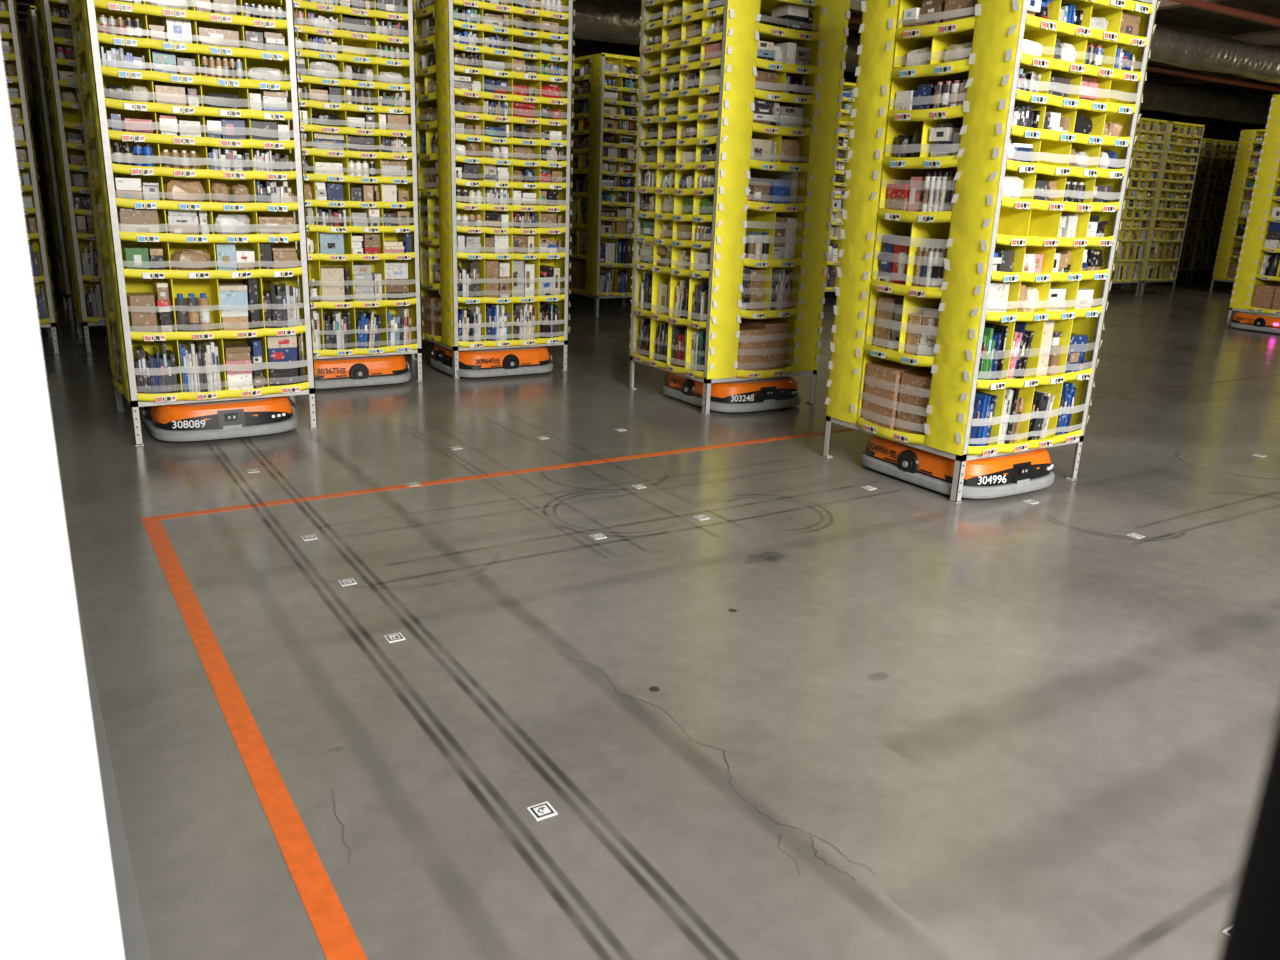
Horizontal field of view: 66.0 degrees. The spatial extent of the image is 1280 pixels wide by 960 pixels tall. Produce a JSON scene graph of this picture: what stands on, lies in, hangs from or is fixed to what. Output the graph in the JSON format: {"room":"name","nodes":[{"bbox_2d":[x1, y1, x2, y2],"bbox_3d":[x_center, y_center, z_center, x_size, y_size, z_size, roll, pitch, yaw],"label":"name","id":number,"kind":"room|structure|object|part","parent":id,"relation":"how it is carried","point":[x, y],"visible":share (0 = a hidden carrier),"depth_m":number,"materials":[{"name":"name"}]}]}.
{"room":"robotic warehouse","nodes":[
{"label":"robotic warehouse","id":0,"kind":"room"},
{"bbox_2d":[18,21,51,245],"bbox_3d":[-1.312,-6.986,21.742,38.000,3.600,0.100,-8,19,-31],"label":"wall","id":1,"kind":"structure","parent":0,"point":[22,26],"depth_m":16.32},
{"bbox_2d":[0,45,124,959],"bbox_3d":[-1.154,-0.628,0.211,1.616,3.600,0.090,-8,19,-31],"label":"wall","id":2,"kind":"structure","parent":0,"point":[58,901],"depth_m":0.84,"materials":[{"name":"white paint"}]},
{"bbox_2d":[15,0,1279,125],"bbox_3d":[4.615,-5.733,12.351,38.000,0.260,22.000,-8,19,-31],"label":"ceiling","id":3,"kind":"structure","parent":0,"point":[1266,38],"depth_m":12.76,"materials":[{"name":"black"}]},
{"bbox_2d":[39,246,1279,959],"bbox_3d":[5.816,-1.761,11.314,38.000,0.001,27.000,-8,19,-31],"label":"floor","id":4,"kind":"structure","parent":0,"point":[1018,729],"depth_m":2.85,"materials":[{"name":"concrete"}]},
{"bbox_2d":[0,0,59,353],"bbox_3d":[-4.779,-2.205,6.930,0.942,2.560,0.959,-8,19,-31],"label":"pod","id":5,"kind":"object","parent":4,"relation":"on","point":[10,38],"visible":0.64,"depth_m":6.82,"materials":[{"name":"yellow fabric"}]},
{"bbox_2d":[22,51,47,251],"bbox_3d":[-6.900,-3.305,10.387,0.942,2.560,0.959,-8,19,-31],"label":"pod","id":6,"kind":"object","parent":4,"relation":"on","point":[22,51],"visible":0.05,"depth_m":10.40,"materials":[{"name":"yellow fabric"}]},
{"bbox_2d":[26,41,59,284],"bbox_3d":[-6.070,-3.424,10.894,0.941,2.560,0.959,-8,19,-31],"label":"pod","id":7,"kind":"object","parent":4,"relation":"on","point":[27,45],"visible":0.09,"depth_m":10.78,"materials":[{"name":"yellow fabric"}]},
{"bbox_2d":[25,6,74,319],"bbox_3d":[-4.899,-2.823,9.007,0.942,2.560,0.959,-8,19,-31],"label":"pod","id":8,"kind":"object","parent":4,"relation":"on","point":[36,60],"visible":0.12,"depth_m":8.55,"materials":[{"name":"yellow fabric"}]},
{"bbox_2d":[34,0,105,352],"bbox_3d":[-3.890,-2.332,7.474,0.942,2.560,0.959,-8,19,-31],"label":"pod","id":9,"kind":"object","parent":4,"relation":"on","point":[53,21],"visible":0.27,"depth_m":7.01,"materials":[{"name":"yellow fabric"}]},
{"bbox_2d":[69,552,150,959],"bbox_3d":[-4.853,-0.578,5.928,2.066,0.002,12.980,-8,19,-31],"label":"border strip","id":10,"kind":"object","parent":4,"relation":"on","point":[134,939],"depth_m":1.99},
{"bbox_2d":[67,0,317,445],"bbox_3d":[-2.295,-1.561,5.066,0.942,2.560,0.959,-8,19,-31],"label":"pod","id":11,"kind":"object","parent":4,"relation":"on","point":[188,139],"visible":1,"depth_m":4.77,"materials":[{"name":"yellow fabric"}]},
{"bbox_2d":[140,396,297,441],"bbox_3d":[-2.269,-0.397,5.294,0.726,0.178,0.800,-8,19,-31],"label":"robot","id":12,"kind":"object","parent":4,"relation":"on","point":[213,420],"visible":0.66,"depth_m":4.97,"materials":[{"name":"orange plastic"}]},
{"bbox_3d":[-2.239,-0.277,4.887,0.151,0.037,0.001,-3,13,-17],"label":"number plate","id":13,"kind":"part","parent":12,"relation":"part of","materials":[{"name":"white plastic"}]},
{"bbox_2d":[281,0,423,381],"bbox_3d":[-2.029,-1.953,6.428,0.942,2.560,0.959,-8,19,-31],"label":"pod","id":14,"kind":"object","parent":4,"relation":"on","point":[358,107],"visible":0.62,"depth_m":6.14,"materials":[{"name":"yellow fabric"}]},
{"bbox_2d":[303,354,410,388],"bbox_3d":[-1.989,-0.778,6.620,0.800,0.178,0.726,-8,19,-31],"label":"robot","id":15,"kind":"object","parent":4,"relation":"on","point":[381,369],"visible":0.66,"depth_m":6.35,"materials":[{"name":"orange plastic"}]},
{"bbox_2d":[401,0,574,378],"bbox_3d":[-1.094,-2.089,7.012,0.942,2.560,0.959,-8,19,-31],"label":"pod","id":16,"kind":"object","parent":4,"relation":"on","point":[491,85],"visible":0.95,"depth_m":6.67,"materials":[{"name":"yellow fabric"}]},
{"bbox_2d":[430,344,552,377],"bbox_3d":[-1.083,-0.907,7.174,0.800,0.178,0.726,-8,19,-31],"label":"robot","id":17,"kind":"object","parent":4,"relation":"on","point":[520,360],"visible":0.72,"depth_m":6.89,"materials":[{"name":"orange plastic"}]},
{"bbox_2d":[246,463,840,905],"bbox_3d":[2.792,0.138,4.482,8.660,0.001,6.200,-8,19,-31],"label":"tyre marks","id":18,"kind":"object","parent":4,"relation":"on","point":[633,871],"visible":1,"depth_m":2.26,"materials":[{"name":"grey rubber"}]},
{"bbox_2d":[569,53,639,316],"bbox_3d":[-0.275,-3.098,10.536,0.941,2.560,0.959,-8,19,-31],"label":"pod","id":19,"kind":"object","parent":4,"relation":"on","point":[606,86],"visible":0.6,"depth_m":10.11,"materials":[{"name":"yellow fabric"}]},
{"bbox_2d":[662,372,800,412],"bbox_3d":[0.594,-0.618,6.412,0.726,0.178,0.800,-8,19,-31],"label":"robot","id":20,"kind":"object","parent":4,"relation":"on","point":[781,392],"visible":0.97,"depth_m":6.11,"materials":[{"name":"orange plastic"}]},
{"bbox_3d":[0.624,-0.498,6.005,0.152,0.037,0.001,-3,13,-17],"label":"number plate","id":21,"kind":"part","parent":20,"relation":"part of","materials":[{"name":"white plastic"}]},
{"bbox_2d":[629,0,849,414],"bbox_3d":[0.579,-1.787,6.202,0.959,2.560,0.942,-8,19,-31],"label":"pod","id":22,"kind":"object","parent":4,"relation":"on","point":[739,104],"visible":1,"depth_m":5.90,"materials":[{"name":"yellow fabric"}]},
{"bbox_2d":[246,428,1264,932],"bbox_3d":[1.362,0.162,4.218,5.010,0.003,3.990,-8,19,-31],"label":"stickers","id":23,"kind":"object","parent":4,"relation":"on","point":[543,810],"visible":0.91,"depth_m":3.31,"materials":[{"name":"white paper"}]},
{"bbox_2d":[824,82,855,291],"bbox_3d":[2.214,-3.453,12.059,0.942,2.560,0.959,-8,19,-31],"label":"pod","id":24,"kind":"object","parent":4,"relation":"on","point":[846,122],"visible":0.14,"depth_m":11.64,"materials":[{"name":"yellow fabric"}]},
{"bbox_2d":[861,435,1054,498],"bbox_3d":[1.560,-0.121,4.853,0.726,0.178,0.800,-8,19,-31],"label":"robot","id":25,"kind":"object","parent":4,"relation":"on","point":[1026,471],"visible":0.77,"depth_m":4.56,"materials":[{"name":"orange plastic"}]},
{"bbox_3d":[1.591,-0.002,4.446,0.152,0.037,0.001,-3,13,-17],"label":"number plate","id":26,"kind":"part","parent":25,"relation":"part of","materials":[{"name":"white plastic"}]},
{"bbox_2d":[822,0,1160,502],"bbox_3d":[1.603,-1.288,4.644,0.943,2.560,0.959,-8,19,-31],"label":"pod","id":27,"kind":"object","parent":4,"relation":"on","point":[1001,138],"visible":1,"depth_m":4.39,"materials":[{"name":"yellow fabric"}]},
{"bbox_2d":[1111,117,1168,294],"bbox_3d":[7.191,-4.163,15.105,0.941,2.560,0.959,-8,19,-31],"label":"pod","id":28,"kind":"object","parent":4,"relation":"on","point":[1148,149],"visible":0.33,"depth_m":14.78,"materials":[{"name":"yellow fabric"}]},
{"bbox_2d":[1122,121,1204,294],"bbox_3d":[8.021,-4.281,15.613,0.941,2.560,0.959,-8,19,-31],"label":"pod","id":29,"kind":"object","parent":4,"relation":"on","point":[1182,147],"visible":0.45,"depth_m":15.24,"materials":[{"name":"yellow fabric"}]},
{"bbox_2d":[1178,138,1213,281],"bbox_3d":[9.823,-5.056,18.471,0.942,2.560,0.959,-8,19,-31],"label":"pod","id":30,"kind":"object","parent":4,"relation":"on","point":[1207,144],"visible":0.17,"depth_m":18.25,"materials":[{"name":"yellow fabric"}]},
{"bbox_2d":[1189,140,1238,280],"bbox_3d":[10.670,-5.177,18.989,0.941,2.560,0.959,-8,19,-31],"label":"pod","id":31,"kind":"object","parent":4,"relation":"on","point":[1223,156],"visible":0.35,"depth_m":18.57,"materials":[{"name":"yellow fabric"}]},
{"bbox_2d":[1210,129,1265,291],"bbox_3d":[10.167,-4.303,15.964,0.942,2.560,0.959,-8,19,-31],"label":"pod","id":32,"kind":"object","parent":4,"relation":"on","point":[1241,188],"visible":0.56,"depth_m":15.92,"materials":[{"name":"yellow fabric"}]},
{"bbox_2d":[1218,710,1279,959],"bbox_3d":[0.181,-0.523,0.029,0.070,3.600,0.070,-8,19,-31],"label":"post","id":33,"kind":"object","parent":4,"relation":"on","point":[1252,931],"visible":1,"depth_m":0.21,"materials":[{"name":"black metal"}]},
{"bbox_2d":[1226,94,1279,326],"bbox_3d":[7.572,-2.981,11.150,0.941,2.560,0.959,-8,19,-31],"label":"pod","id":34,"kind":"object","parent":4,"relation":"on","point":[1256,287],"visible":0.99,"depth_m":11.18,"materials":[{"name":"yellow fabric"}]},
{"bbox_2d":[1229,312,1279,333],"bbox_3d":[7.318,-1.821,11.354,0.726,0.178,0.800,-8,19,-31],"label":"robot","id":35,"kind":"object","parent":4,"relation":"on","point":[1241,320],"visible":0.98,"depth_m":11.21,"materials":[{"name":"orange plastic"}]},
{"bbox_2d":[557,0,1279,141],"bbox_3d":[7.936,-6.199,15.635,27.140,0.522,7.687,-8,19,-31],"label":"ceiling","id":36,"kind":"structure","parent":0,"point":[614,21],"depth_m":12.41,"materials":[{"name":"black"}]},
{"bbox_2d":[849,0,1279,90],"bbox_3d":[5.949,-5.260,10.282,38.000,0.100,27.000,-8,19,-31],"label":"ceiling","id":37,"kind":"structure","parent":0,"point":[1186,11],"depth_m":12.29,"materials":[{"name":"metal"}]}
]}

